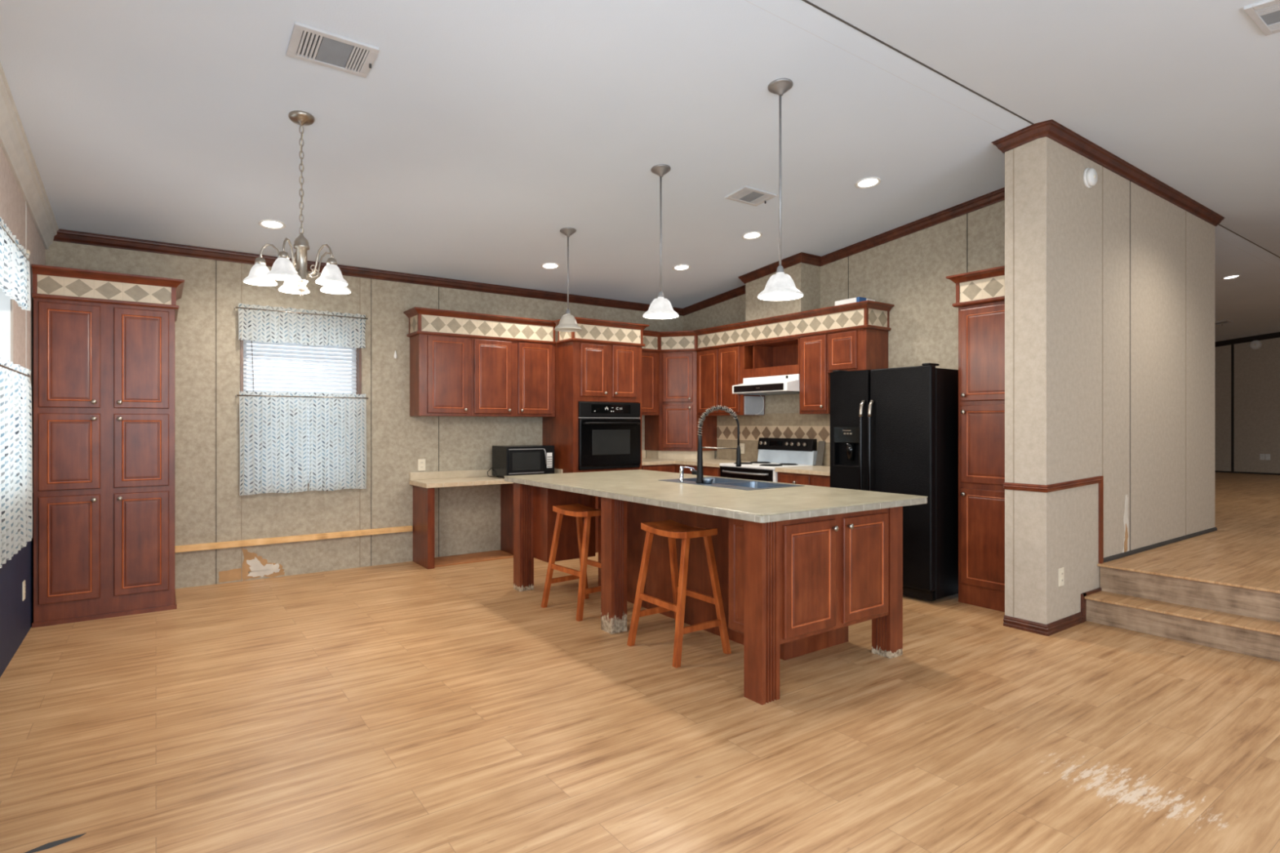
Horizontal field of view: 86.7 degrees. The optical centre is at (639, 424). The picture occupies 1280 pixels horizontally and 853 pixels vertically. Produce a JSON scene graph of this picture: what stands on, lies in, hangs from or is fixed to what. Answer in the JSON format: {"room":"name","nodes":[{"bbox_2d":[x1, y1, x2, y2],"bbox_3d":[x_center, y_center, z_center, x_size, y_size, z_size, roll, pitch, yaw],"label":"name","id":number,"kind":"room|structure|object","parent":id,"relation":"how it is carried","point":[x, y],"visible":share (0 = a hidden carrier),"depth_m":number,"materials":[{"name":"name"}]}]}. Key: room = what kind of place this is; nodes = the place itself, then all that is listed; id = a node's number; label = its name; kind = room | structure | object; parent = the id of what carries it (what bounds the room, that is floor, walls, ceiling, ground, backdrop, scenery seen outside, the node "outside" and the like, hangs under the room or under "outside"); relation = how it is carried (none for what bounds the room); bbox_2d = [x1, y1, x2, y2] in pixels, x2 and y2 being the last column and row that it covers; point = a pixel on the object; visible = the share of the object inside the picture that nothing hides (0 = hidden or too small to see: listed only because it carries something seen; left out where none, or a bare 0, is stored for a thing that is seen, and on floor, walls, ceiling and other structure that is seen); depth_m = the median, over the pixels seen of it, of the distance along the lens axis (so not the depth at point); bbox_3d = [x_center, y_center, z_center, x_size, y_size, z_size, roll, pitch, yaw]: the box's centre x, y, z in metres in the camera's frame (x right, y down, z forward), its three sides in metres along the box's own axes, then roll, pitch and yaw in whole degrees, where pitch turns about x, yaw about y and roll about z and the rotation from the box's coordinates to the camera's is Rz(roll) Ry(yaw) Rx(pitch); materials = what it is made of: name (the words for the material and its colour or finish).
{"room":"kitchen","nodes":[
{"label":"kitchen","id":0,"kind":"room"},
{"bbox_2d":[0,144,45,677],"bbox_3d":[-1.812,-0.310,1.212,0.200,3.300,9.680,0,0,-36],"label":"wall","id":1,"kind":"structure","parent":0,"point":[12,203],"depth_m":4.05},
{"bbox_2d":[0,288,13,362],"bbox_3d":[-3.112,-0.275,3.117,0.140,1.330,1.630,0,0,-36],"label":"window","id":2,"kind":"structure","parent":1,"relation":"in","point":[6,303],"depth_m":3.73,"materials":[{"name":"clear glass"}]},
{"bbox_2d":[0,217,31,311],"bbox_3d":[-2.963,-0.793,3.082,0.102,0.325,1.708,0,0,-36],"label":"window valance","id":3,"kind":"object","parent":1,"relation":"attached to","point":[15,273],"visible":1,"depth_m":3.41,"materials":[{"name":"white fabric"}]},
{"bbox_2d":[0,357,32,568],"bbox_3d":[-2.981,0.172,3.112,0.107,0.965,1.778,0,0,-36],"label":"cafe curtain","id":4,"kind":"object","parent":1,"relation":"attached to","point":[15,388],"visible":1,"depth_m":3.39,"materials":[{"name":"white fabric"}]},
{"bbox_2d":[0,62,58,249],"bbox_3d":[-1.698,-1.607,1.294,0.081,0.614,9.280,0,0,-36],"label":"trim","id":5,"kind":"structure","parent":1,"relation":"attached to","point":[14,142],"depth_m":3.94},
{"bbox_2d":[45,240,683,588],"bbox_3d":[2.946,-0.080,10.438,18.670,2.840,0.200,0,0,-36],"label":"wall","id":6,"kind":"structure","parent":0,"point":[469,516],"depth_m":6.18,"materials":[{"name":"paint"}]},
{"bbox_2d":[215,260,216,584],"bbox_3d":[-3.550,-0.020,5.672,0.005,2.720,0.004,0,0,-36],"label":"trim","id":7,"kind":"structure","parent":6,"relation":"attached to","point":[215,260],"depth_m":5.67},
{"bbox_2d":[218,568,242,582],"bbox_3d":[-3.466,1.279,5.733,0.171,0.104,0.002,0,0,-36],"label":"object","id":8,"kind":"structure","parent":6,"relation":"attached to","point":[232,575],"depth_m":5.73,"materials":[{"name":"wood"}]},
{"bbox_2d":[240,263,241,581],"bbox_3d":[-3.400,-0.020,5.780,0.005,2.720,0.004,0,0,-36],"label":"trim","id":9,"kind":"structure","parent":6,"relation":"attached to","point":[241,264],"depth_m":5.78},
{"bbox_2d":[240,548,284,580],"bbox_3d":[-3.267,1.198,5.874,0.332,0.280,0.002,0,0,-36],"label":"trim","id":10,"kind":"structure","parent":6,"relation":"attached to","point":[247,555],"depth_m":5.82,"materials":[{"name":"wood"}]},
{"bbox_2d":[246,556,279,577],"bbox_3d":[-3.261,1.233,5.877,0.267,0.184,0.002,0,0,-36],"label":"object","id":11,"kind":"structure","parent":6,"relation":"attached to","point":[257,569],"depth_m":5.86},
{"bbox_2d":[235,391,310,495],"bbox_3d":[-3.180,0.160,5.887,0.575,0.885,0.083,0,0,-36],"label":"cafe curtain","id":12,"kind":"object","parent":6,"relation":"attached to","point":[273,425],"visible":1,"depth_m":5.87,"materials":[{"name":"white fabric"}]},
{"bbox_2d":[174,525,412,552],"bbox_3d":[-3.000,1.015,6.041,1.913,0.050,0.039,0,0,-36],"label":"batten","id":13,"kind":"object","parent":6,"relation":"attached to","point":[188,548],"visible":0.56,"depth_m":5.96,"materials":[{"name":"brown wood"}]},
{"bbox_2d":[240,339,361,486],"bbox_3d":[-3.050,-0.210,6.115,0.979,1.540,0.162,0,0,-36],"label":"window","id":14,"kind":"structure","parent":6,"relation":"in","point":[358,358],"depth_m":6.18,"materials":[{"name":"white plastic"}]},
{"bbox_2d":[243,340,356,482],"bbox_3d":[-3.029,-0.208,6.086,0.931,1.496,0.095,0,0,-36],"label":"window blind","id":15,"kind":"object","parent":14,"relation":"attached to","point":[269,384],"visible":0.26,"depth_m":6.09,"materials":[{"name":"white plastic"}]},
{"bbox_2d":[234,303,368,348],"bbox_3d":[-2.984,-0.860,6.023,1.071,0.320,0.089,0,0,-36],"label":"window valance","id":16,"kind":"object","parent":6,"relation":"attached to","point":[265,324],"visible":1,"depth_m":5.97,"materials":[{"name":"white fabric"}]},
{"bbox_2d":[306,392,368,491],"bbox_3d":[-2.763,0.160,6.185,0.537,0.885,0.083,0,0,-36],"label":"cafe curtain","id":17,"kind":"object","parent":6,"relation":"attached to","point":[337,422],"visible":1,"depth_m":6.17,"materials":[{"name":"white fabric"}]},
{"bbox_2d":[370,278,371,565],"bbox_3d":[-2.538,-0.020,6.396,0.005,2.720,0.004,0,0,-36],"label":"trim","id":18,"kind":"structure","parent":6,"relation":"attached to","point":[371,278],"depth_m":6.39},
{"bbox_2d":[417,458,425,471],"bbox_3d":[-2.148,0.402,6.669,0.072,0.116,0.010,0,0,-36],"label":"wall outlet","id":19,"kind":"object","parent":6,"relation":"attached to","point":[421,462],"visible":1,"depth_m":6.67,"materials":[{"name":"beige plastic"}]},
{"bbox_2d":[438,286,439,556],"bbox_3d":[-2.012,-0.020,6.772,0.005,2.720,0.004,0,0,-36],"label":"trim","id":20,"kind":"structure","parent":6,"relation":"attached to","point":[438,286],"depth_m":6.77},
{"bbox_2d":[409,333,471,416],"bbox_3d":[-1.935,-0.469,6.613,0.516,0.782,0.342,0,0,-36],"label":"upper cabinet","id":21,"kind":"object","parent":6,"relation":"attached to","point":[441,366],"visible":0.97,"depth_m":6.49,"materials":[{"name":"brown wood"}]},
{"bbox_2d":[471,337,555,417],"bbox_3d":[-1.349,-0.469,7.032,0.922,0.782,0.342,0,0,-36],"label":"upper cabinet","id":22,"kind":"object","parent":6,"relation":"attached to","point":[510,379],"visible":0.98,"depth_m":6.92,"materials":[{"name":"brown wood"}]},
{"bbox_2d":[403,306,555,344],"bbox_3d":[-1.582,-0.967,6.861,1.498,0.240,0.350,0,0,-36],"label":"frieze","id":23,"kind":"object","parent":22,"relation":"on","point":[424,321],"visible":0.96,"depth_m":6.70,"materials":[{"name":"tile"}]},
{"bbox_2d":[641,351,658,415],"bbox_3d":[-0.064,-0.482,7.969,0.514,0.755,0.312,0,0,-36],"label":"upper cabinet","id":24,"kind":"object","parent":6,"relation":"attached to","point":[650,360],"visible":0.45,"depth_m":7.91,"materials":[{"name":"brown wood"}]},
{"bbox_2d":[0,552,1279,852],"bbox_3d":[0.576,1.390,2.918,6.070,0.100,9.680,0,0,-36],"label":"floor","id":25,"kind":"structure","parent":0,"point":[407,707],"depth_m":2.94,"materials":[{"name":"brown wood"}]},
{"bbox_2d":[24,832,86,852],"bbox_3d":[-1.875,1.339,2.155,0.175,0.001,0.037,0,0,-36],"label":"trim","id":26,"kind":"structure","parent":25,"relation":"on","point":[49,845],"depth_m":2.16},
{"bbox_2d":[31,264,184,627],"bbox_3d":[-3.857,0.148,4.972,0.832,2.383,0.779,0,0,-36],"label":"pantry cabinet","id":27,"kind":"object","parent":25,"relation":"on","point":[104,342],"visible":1,"depth_m":4.67,"materials":[{"name":"brown wood"}]},
{"bbox_2d":[413,483,513,568],"bbox_3d":[-1.517,0.965,6.845,1.410,0.750,0.452,0,0,-36],"label":"desk","id":28,"kind":"object","parent":25,"relation":"on","point":[423,498],"visible":0.44,"depth_m":6.47,"materials":[{"name":"brown wood"}]},
{"bbox_2d":[408,468,562,488],"bbox_3d":[-1.524,0.530,6.824,1.445,0.117,0.476,0,0,-36],"label":"countertop","id":29,"kind":"structure","parent":28,"relation":"on","point":[479,477],"depth_m":6.66,"materials":[{"name":"laminate"}]},
{"bbox_2d":[487,444,554,477],"bbox_3d":[-1.227,0.384,7.003,0.583,0.323,0.428,0,0,-36],"label":"microwave","id":30,"kind":"object","parent":29,"relation":"on","point":[511,460],"visible":0.83,"depth_m":6.86,"materials":[{"name":"black plastic"}]},
{"bbox_2d":[434,550,513,567],"bbox_3d":[-1.704,1.333,6.737,0.850,0.011,0.405,0,0,-36],"label":"board","id":31,"kind":"object","parent":25,"relation":"on","point":[496,554],"visible":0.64,"depth_m":6.72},
{"bbox_2d":[541,503,600,621],"bbox_3d":[-0.415,0.971,4.915,0.413,0.737,0.478,0,0,-41],"label":"bar stool","id":32,"kind":"object","parent":25,"relation":"on","point":[580,511],"visible":0.73,"depth_m":4.94,"materials":[{"name":"brown wood"}]},
{"bbox_2d":[542,341,641,552],"bbox_3d":[-0.510,0.240,7.403,0.867,2.200,0.714,0,0,-36],"label":"tall cabinet","id":33,"kind":"object","parent":25,"relation":"on","point":[585,371],"visible":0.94,"depth_m":7.09,"materials":[{"name":"brown wood"}]},
{"bbox_2d":[553,316,648,346],"bbox_3d":[-0.414,-0.965,7.269,0.983,0.236,0.400,0,0,-36],"label":"frieze","id":34,"kind":"object","parent":33,"relation":"on","point":[593,331],"visible":0.73,"depth_m":7.12,"materials":[{"name":"tile"}]},
{"bbox_2d":[577,401,640,470],"bbox_3d":[-0.454,0.120,7.347,0.767,0.700,0.643,0,0,-36],"label":"wall oven","id":35,"kind":"object","parent":33,"relation":"in","point":[609,433],"visible":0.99,"depth_m":7.11,"materials":[{"name":"black metal"}]},
{"bbox_2d":[626,520,731,667],"bbox_3d":[0.227,0.971,4.034,0.413,0.737,0.478,0,0,-36],"label":"bar stool","id":36,"kind":"object","parent":25,"relation":"on","point":[670,529],"visible":1,"depth_m":3.95,"materials":[{"name":"brown wood"}]},
{"bbox_2d":[641,464,719,476],"bbox_3d":[0.496,0.898,7.710,1.123,0.884,1.385,0,0,-36],"label":"base cabinet","id":37,"kind":"object","parent":25,"relation":"on","point":[707,471],"visible":0.02,"depth_m":7.54,"materials":[{"name":"brown wood"}]},
{"bbox_2d":[641,449,752,467],"bbox_3d":[0.494,0.386,7.705,1.113,0.139,1.389,0,0,-36],"label":"countertop","id":38,"kind":"structure","parent":37,"relation":"on","point":[645,461],"depth_m":7.60,"materials":[{"name":"laminate"}]},
{"bbox_2d":[646,449,714,459],"bbox_3d":[0.484,0.365,8.150,0.576,0.098,0.590,0,0,-36],"label":"board","id":39,"kind":"object","parent":38,"relation":"on","point":[669,455],"visible":0.82,"depth_m":8.00,"materials":[{"name":"laminate"}]},
{"bbox_2d":[644,351,716,451],"bbox_3d":[0.490,-0.273,8.162,0.607,1.175,0.642,0,0,-36],"label":"upper cabinet","id":40,"kind":"object","parent":39,"relation":"on","point":[675,428],"visible":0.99,"depth_m":7.94,"materials":[{"name":"brown wood"}]},
{"bbox_2d":[513,482,902,705],"bbox_3d":[0.255,0.904,4.704,1.180,0.872,2.816,0,0,-36],"label":"kitchen island","id":41,"kind":"object","parent":25,"relation":"on","point":[794,588],"visible":0.77,"depth_m":3.84,"materials":[{"name":"brown wood"}]},
{"bbox_2d":[504,469,927,523],"bbox_3d":[0.291,0.446,4.772,1.386,0.041,2.911,0,0,-36],"label":"island countertop","id":42,"kind":"structure","parent":41,"relation":"on","point":[637,486],"depth_m":4.02,"materials":[{"name":"beige laminate"}]},
{"bbox_2d":[689,404,741,483],"bbox_3d":[0.550,0.142,4.901,0.377,0.561,0.110,0,0,-1],"label":"kitchen faucet","id":43,"kind":"object","parent":42,"relation":"on","point":[699,473],"visible":1,"depth_m":4.88,"materials":[{"name":"metal"}]},
{"bbox_2d":[658,476,802,490],"bbox_3d":[0.636,0.514,4.898,0.544,0.182,0.954,0,0,-36],"label":"sink","id":44,"kind":"object","parent":42,"relation":"in","point":[748,485],"visible":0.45,"depth_m":4.93,"materials":[{"name":"silver metal"}]},
{"bbox_2d":[719,437,817,482],"bbox_3d":[1.293,0.730,6.941,0.685,1.160,0.775,0,0,-36],"label":"stove","id":45,"kind":"object","parent":25,"relation":"on","point":[773,453],"visible":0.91,"depth_m":6.94,"materials":[{"name":"white metal"}]},
{"bbox_2d":[719,462,812,470],"bbox_3d":[1.285,0.424,6.935,0.565,0.028,0.775,0,0,-36],"label":"cooktop","id":46,"kind":"object","parent":45,"relation":"in","point":[744,465],"depth_m":6.81,"materials":[{"name":"white metal"}]},
{"bbox_2d":[777,471,830,487],"bbox_3d":[1.758,0.898,6.335,0.668,0.884,0.735,0,0,-36],"label":"base cabinet","id":47,"kind":"object","parent":25,"relation":"on","point":[784,477],"visible":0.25,"depth_m":6.18,"materials":[{"name":"brown wood"}]},
{"bbox_2d":[775,465,830,475],"bbox_3d":[1.759,0.435,6.338,0.632,0.040,0.738,0,0,-36],"label":"countertop","id":48,"kind":"structure","parent":47,"relation":"on","point":[823,470],"depth_m":6.27,"materials":[{"name":"laminate"}]},
{"bbox_2d":[815,440,825,466],"bbox_3d":[1.804,0.292,6.771,0.058,0.243,0.080,0,0,-36],"label":"cutting board","id":49,"kind":"object","parent":48,"relation":"on","point":[821,445],"visible":1,"depth_m":6.76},
{"bbox_2d":[830,363,958,601],"bbox_3d":[2.158,0.432,5.577,0.803,1.775,0.923,0,0,-36],"label":"refrigerator","id":50,"kind":"object","parent":25,"relation":"on","point":[893,430],"visible":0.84,"depth_m":5.19,"materials":[{"name":"black metal"}]},
{"bbox_2d":[946,265,1004,612],"bbox_3d":[2.713,0.113,5.066,0.589,2.455,0.554,0,0,-36],"label":"pantry cabinet","id":51,"kind":"object","parent":25,"relation":"on","point":[980,294],"visible":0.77,"depth_m":4.95,"materials":[{"name":"brown wood"}]},
{"bbox_2d":[0,0,1279,342],"bbox_3d":[5.702,-1.743,6.581,18.670,0.630,9.680,0,0,-36],"label":"ceiling","id":52,"kind":"structure","parent":0,"point":[477,132],"depth_m":3.96,"materials":[{"name":"paint"}]},
{"bbox_2d":[257,219,285,229],"bbox_3d":[-2.817,-1.528,5.186,0.184,0.029,0.184,0,0,-36],"label":"recessed light","id":53,"kind":"object","parent":52,"relation":"in","point":[268,224],"visible":1,"depth_m":5.18,"materials":[{"name":"white plastic"}]},
{"bbox_2d":[243,111,351,296],"bbox_3d":[-1.892,-1.211,3.745,0.529,1.002,0.548,0,0,-20],"label":"chandelier","id":54,"kind":"object","parent":52,"relation":"hanging from","point":[294,275],"visible":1,"depth_m":3.71,"materials":[{"name":"glass"}]},
{"bbox_2d":[285,22,379,78],"bbox_3d":[-1.455,-1.761,3.208,0.362,0.044,0.257,0,0,-36],"label":"ceiling vent","id":55,"kind":"object","parent":52,"relation":"in","point":[307,43],"visible":1,"depth_m":3.20,"materials":[{"name":"metal"}]},
{"bbox_2d":[315,36,353,67],"bbox_3d":[-1.450,-1.764,3.212,0.130,0.026,0.201,0,0,-36],"label":"grille","id":56,"kind":"object","parent":55,"relation":"attached to","point":[330,51],"depth_m":3.21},
{"bbox_2d":[541,262,559,269],"bbox_3d":[-0.867,-1.530,6.556,0.184,0.029,0.184,0,0,-36],"label":"recessed light","id":57,"kind":"object","parent":52,"relation":"in","point":[547,265],"visible":1,"depth_m":6.55,"materials":[{"name":"white plastic"}]},
{"bbox_2d":[554,227,582,332],"bbox_3d":[-0.602,-1.208,5.668,0.230,0.842,0.230,0,0,-36],"label":"pendant light","id":58,"kind":"object","parent":52,"relation":"hanging from","point":[567,323],"visible":1,"depth_m":5.64,"materials":[{"name":"glass"}]},
{"bbox_2d":[642,164,679,319],"bbox_3d":[0.142,-1.246,4.634,0.250,1.018,0.250,0,0,-36],"label":"pendant light","id":59,"kind":"object","parent":52,"relation":"hanging from","point":[660,308],"visible":1,"depth_m":4.62,"materials":[{"name":"glass"}]},
{"bbox_2d":[672,264,690,271],"bbox_3d":[0.421,-1.581,6.844,0.184,0.029,0.184,0,0,-36],"label":"recessed light","id":60,"kind":"object","parent":52,"relation":"in","point":[680,267],"visible":1,"depth_m":6.84,"materials":[{"name":"white plastic"}]},
{"bbox_2d":[724,186,777,206],"bbox_3d":[0.848,-1.734,5.171,0.332,0.042,0.220,0,0,-36],"label":"ceiling vent","id":61,"kind":"object","parent":52,"relation":"in","point":[747,195],"visible":1,"depth_m":5.16,"materials":[{"name":"metal"}]},
{"bbox_2d":[738,191,764,202],"bbox_3d":[0.853,-1.738,5.175,0.120,0.022,0.164,0,0,-36],"label":"grille","id":62,"kind":"object","parent":61,"relation":"attached to","point":[750,197],"depth_m":5.18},
{"bbox_2d":[741,231,762,239],"bbox_3d":[0.998,-1.679,6.036,0.184,0.029,0.184,0,0,-36],"label":"recessed light","id":63,"kind":"object","parent":52,"relation":"in","point":[750,235],"visible":1,"depth_m":6.04,"materials":[{"name":"white plastic"}]},
{"bbox_2d":[757,78,803,301],"bbox_3d":[0.769,-1.282,3.714,0.250,1.167,0.250,0,0,-36],"label":"pendant light","id":64,"kind":"object","parent":52,"relation":"hanging from","point":[780,286],"visible":1,"depth_m":3.70,"materials":[{"name":"glass"}]},
{"bbox_2d":[855,177,880,188],"bbox_3d":[1.701,-1.799,5.052,0.184,0.029,0.184,0,0,-36],"label":"recessed light","id":65,"kind":"object","parent":52,"relation":"in","point":[869,182],"visible":1,"depth_m":5.05,"materials":[{"name":"white plastic"}]},
{"bbox_2d":[1244,0,1279,35],"bbox_3d":[2.806,-1.769,2.902,0.340,0.044,0.260,0,0,-36],"label":"ceiling vent","id":66,"kind":"object","parent":52,"relation":"in","point":[1265,15],"visible":1,"depth_m":2.94,"materials":[{"name":"metal"}]},
{"bbox_2d":[1260,10,1279,25],"bbox_3d":[2.811,-1.773,2.906,0.122,0.026,0.204,0,0,-36],"label":"grille","id":67,"kind":"object","parent":66,"relation":"attached to","point":[1271,18],"depth_m":2.97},
{"bbox_2d":[745,262,820,321],"bbox_3d":[1.476,-1.368,7.059,0.290,0.616,0.770,0,0,-36],"label":"wall","id":68,"kind":"structure","parent":0,"point":[806,277],"depth_m":6.81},
{"bbox_2d":[683,200,1004,466],"bbox_3d":[1.885,-0.279,6.840,0.120,3.238,4.420,0,0,-36],"label":"wall","id":69,"kind":"structure","parent":0,"point":[908,273],"depth_m":5.97,"materials":[{"name":"paint"}]},
{"bbox_2d":[696,344,764,416],"bbox_3d":[1.008,-0.478,7.661,0.347,0.763,0.771,0,0,-36],"label":"upper cabinet","id":70,"kind":"object","parent":69,"relation":"attached to","point":[719,369],"visible":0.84,"depth_m":7.53,"materials":[{"name":"brown wood"}]},
{"bbox_2d":[744,395,764,414],"bbox_3d":[1.242,-0.220,7.345,0.290,0.236,0.013,0,0,-36],"label":"sheet","id":71,"kind":"object","parent":70,"relation":"attached to","point":[753,405],"visible":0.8,"depth_m":7.34,"materials":[{"name":"white plastic"}]},
{"bbox_2d":[641,300,893,351],"bbox_3d":[1.152,-0.967,7.059,2.945,0.233,0.704,0,0,39],"label":"frieze","id":72,"kind":"object","parent":70,"relation":"on","point":[870,314],"visible":0.84,"depth_m":6.84,"materials":[{"name":"tile"}]},
{"bbox_2d":[835,297,875,306],"bbox_3d":[1.973,-1.111,6.225,0.211,0.055,0.285,0,0,-36],"label":"carton","id":73,"kind":"object","parent":72,"relation":"on","point":[857,299],"visible":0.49,"depth_m":6.14,"materials":[{"name":"white cardboard"}]},
{"bbox_2d":[743,337,799,377],"bbox_3d":[1.466,-0.676,7.036,0.327,0.368,0.775,0,0,-36],"label":"upper cabinet","id":74,"kind":"object","parent":69,"relation":"attached to","point":[780,357],"visible":0.74,"depth_m":7.17,"materials":[{"name":"brown wood"}]},
{"bbox_2d":[732,373,799,395],"bbox_3d":[1.396,-0.401,6.985,0.501,0.178,0.767,0,0,-36],"label":"range hood","id":75,"kind":"object","parent":74,"relation":"attached to","point":[786,384],"visible":0.87,"depth_m":6.82,"materials":[{"name":"white metal"}]},
{"bbox_2d":[716,413,830,466],"bbox_3d":[1.581,0.150,7.146,0.013,0.530,2.270,0,0,-36],"label":"backsplash","id":76,"kind":"structure","parent":69,"relation":"attached to","point":[777,425],"depth_m":7.42,"materials":[{"name":"tile"}]},
{"bbox_2d":[799,333,830,414],"bbox_3d":[1.773,-0.478,6.564,0.378,0.763,0.346,0,0,-36],"label":"upper cabinet","id":77,"kind":"object","parent":69,"relation":"attached to","point":[814,375],"visible":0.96,"depth_m":6.46,"materials":[{"name":"brown wood"}]},
{"bbox_2d":[828,328,888,373],"bbox_3d":[2.008,-0.670,6.261,0.347,0.380,0.417,0,0,-36],"label":"upper cabinet","id":78,"kind":"object","parent":69,"relation":"attached to","point":[865,348],"visible":0.86,"depth_m":6.12,"materials":[{"name":"brown wood"}]},
{"bbox_2d":[1004,136,1214,624],"bbox_3d":[3.867,-0.289,5.381,3.350,3.258,0.260,0,0,-36],"label":"wall partition","id":79,"kind":"structure","parent":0,"point":[1058,220],"depth_m":4.71,"materials":[{"name":"paint"}]},
{"bbox_2d":[53,186,1004,315],"bbox_3d":[-0.654,-1.631,5.026,6.120,0.519,4.420,0,0,-36],"label":"trim","id":80,"kind":"structure","parent":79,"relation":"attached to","point":[993,197],"depth_m":6.31,"materials":[{"name":"brown wood"}]},
{"bbox_2d":[745,0,1279,269],"bbox_3d":[5.614,-1.895,6.703,18.270,0.001,0.001,0,0,-36],"label":"trim","id":81,"kind":"structure","parent":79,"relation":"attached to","point":[745,0],"depth_m":3.88,"materials":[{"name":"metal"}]},
{"bbox_2d":[1013,148,1013,617],"bbox_3d":[2.463,-0.280,4.465,0.003,3.100,0.004,0,0,-36],"label":"trim","id":82,"kind":"structure","parent":79,"relation":"attached to","point":[1013,148],"depth_m":4.46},
{"bbox_2d":[801,0,1279,257],"bbox_3d":[5.696,-1.908,6.589,18.270,0.006,0.010,0,0,-36],"label":"trim","id":83,"kind":"structure","parent":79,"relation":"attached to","point":[805,1],"depth_m":3.60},
{"bbox_2d":[1003,611,1084,635],"bbox_3d":[2.714,1.306,4.546,0.538,0.068,0.278,0,0,-36],"label":"baseboard","id":84,"kind":"structure","parent":79,"relation":"attached to","point":[1055,627],"depth_m":4.40,"materials":[{"name":"brown wood"}]},
{"bbox_2d":[1003,475,1102,492],"bbox_3d":[2.828,0.399,4.627,0.818,0.068,0.278,0,0,-36],"label":"trim","id":85,"kind":"structure","parent":79,"relation":"attached to","point":[1075,483],"depth_m":4.43,"materials":[{"name":"brown wood"}]},
{"bbox_2d":[1058,567,1064,586],"bbox_3d":[2.749,0.997,4.416,0.072,0.116,0.010,0,0,-36],"label":"wall outlet","id":86,"kind":"object","parent":79,"relation":"attached to","point":[1061,571],"visible":1,"depth_m":4.41,"materials":[{"name":"beige plastic"}]},
{"bbox_2d":[1083,168,1097,188],"bbox_3d":[3.087,-1.688,4.633,0.136,0.136,0.050,0,0,-36],"label":"smoke detector","id":87,"kind":"object","parent":79,"relation":"attached to","point":[1090,175],"visible":1,"depth_m":4.61,"materials":[{"name":"white plastic"}]},
{"bbox_2d":[1080,587,1101,621],"bbox_3d":[3.114,1.245,4.673,0.300,0.190,0.014,0,0,-36],"label":"trim","id":88,"kind":"structure","parent":79,"relation":"attached to","point":[1083,602],"depth_m":4.60,"materials":[{"name":"brown wood"}]},
{"bbox_2d":[1098,475,1103,563],"bbox_3d":[3.244,0.671,4.766,0.040,0.613,0.017,0,0,-36],"label":"trim","id":89,"kind":"structure","parent":79,"relation":"attached to","point":[1101,483],"depth_m":4.76,"materials":[{"name":"brown wood"}]},
{"bbox_2d":[1102,166,1102,475],"bbox_3d":[3.276,-0.427,4.798,0.006,2.813,0.004,0,0,-36],"label":"trim","id":90,"kind":"structure","parent":79,"relation":"attached to","point":[1102,166],"depth_m":4.80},
{"bbox_2d":[991,119,1224,226],"bbox_3d":[3.739,-1.836,5.560,3.470,0.151,0.820,0,0,-36],"label":"trim","id":91,"kind":"structure","parent":79,"relation":"attached to","point":[1055,131],"depth_m":4.74,"materials":[{"name":"brown wood"}]},
{"bbox_2d":[1122,494,1128,552],"bbox_3d":[3.611,0.745,5.037,0.121,0.437,0.002,0,0,-36],"label":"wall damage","id":92,"kind":"structure","parent":79,"relation":"attached to","point":[1126,516],"depth_m":5.04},
{"bbox_2d":[1129,181,1130,551],"bbox_3d":[3.681,-0.427,5.088,0.006,2.813,0.004,0,0,-36],"label":"trim","id":93,"kind":"structure","parent":79,"relation":"attached to","point":[1130,181],"depth_m":5.08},
{"bbox_2d":[1103,527,1217,562],"bbox_3d":[3.704,0.965,6.326,2.542,0.030,2.012,0,0,-36],"label":"baseboard","id":94,"kind":"structure","parent":79,"relation":"attached to","point":[1112,557],"depth_m":5.38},
{"bbox_2d":[1185,210,1186,535],"bbox_3d":[4.665,-0.427,5.790,0.006,2.813,0.004,0,0,-36],"label":"trim","id":95,"kind":"structure","parent":79,"relation":"attached to","point":[1185,211],"depth_m":5.79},
{"bbox_2d":[1084,591,1279,662],"bbox_3d":[4.465,1.255,2.821,0.295,0.170,4.599,0,0,-36],"label":"step","id":96,"kind":"structure","parent":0,"point":[1230,638],"depth_m":4.17,"materials":[{"name":"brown wood"}]},
{"bbox_2d":[1097,471,1279,593],"bbox_3d":[8.238,1.059,8.393,12.435,0.162,9.680,0,0,-36],"label":"floor","id":97,"kind":"structure","parent":0,"point":[1245,545],"depth_m":5.35,"materials":[{"name":"brown wood"}]},
{"bbox_2d":[1099,566,1279,622],"bbox_3d":[4.582,1.083,2.902,0.030,0.175,4.595,0,0,-36],"label":"step","id":98,"kind":"structure","parent":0,"point":[1264,605],"depth_m":4.33,"materials":[{"name":"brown wood"}]},
{"bbox_2d":[1214,337,1279,473],"bbox_3d":[13.216,-0.474,11.950,0.200,2.908,9.280,0,0,-36],"label":"wall","id":99,"kind":"structure","parent":0,"point":[1256,371],"depth_m":13.40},
{"bbox_2d":[1231,344,1234,471],"bbox_3d":[11.903,-0.320,13.606,0.010,2.600,0.040,0,0,-36],"label":"trim","id":100,"kind":"structure","parent":99,"relation":"attached to","point":[1232,345],"depth_m":13.60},
{"bbox_2d":[1214,332,1279,346],"bbox_3d":[13.110,-1.629,11.874,0.060,0.566,9.280,0,0,-36],"label":"trim","id":101,"kind":"structure","parent":99,"relation":"attached to","point":[1276,335],"depth_m":13.40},
{"bbox_2d":[1214,471,1279,475],"bbox_3d":[13.129,0.965,11.888,0.012,0.030,9.280,0,0,-36],"label":"baseboard","id":102,"kind":"structure","parent":99,"relation":"attached to","point":[1215,471],"depth_m":13.41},
{"bbox_2d":[1249,340,1262,349],"bbox_3d":[12.091,-1.560,13.309,0.050,0.180,0.180,0,0,-36],"label":"smoke detector","id":103,"kind":"object","parent":99,"relation":"attached to","point":[1255,344],"visible":1,"depth_m":13.29,"materials":[{"name":"white plastic"}]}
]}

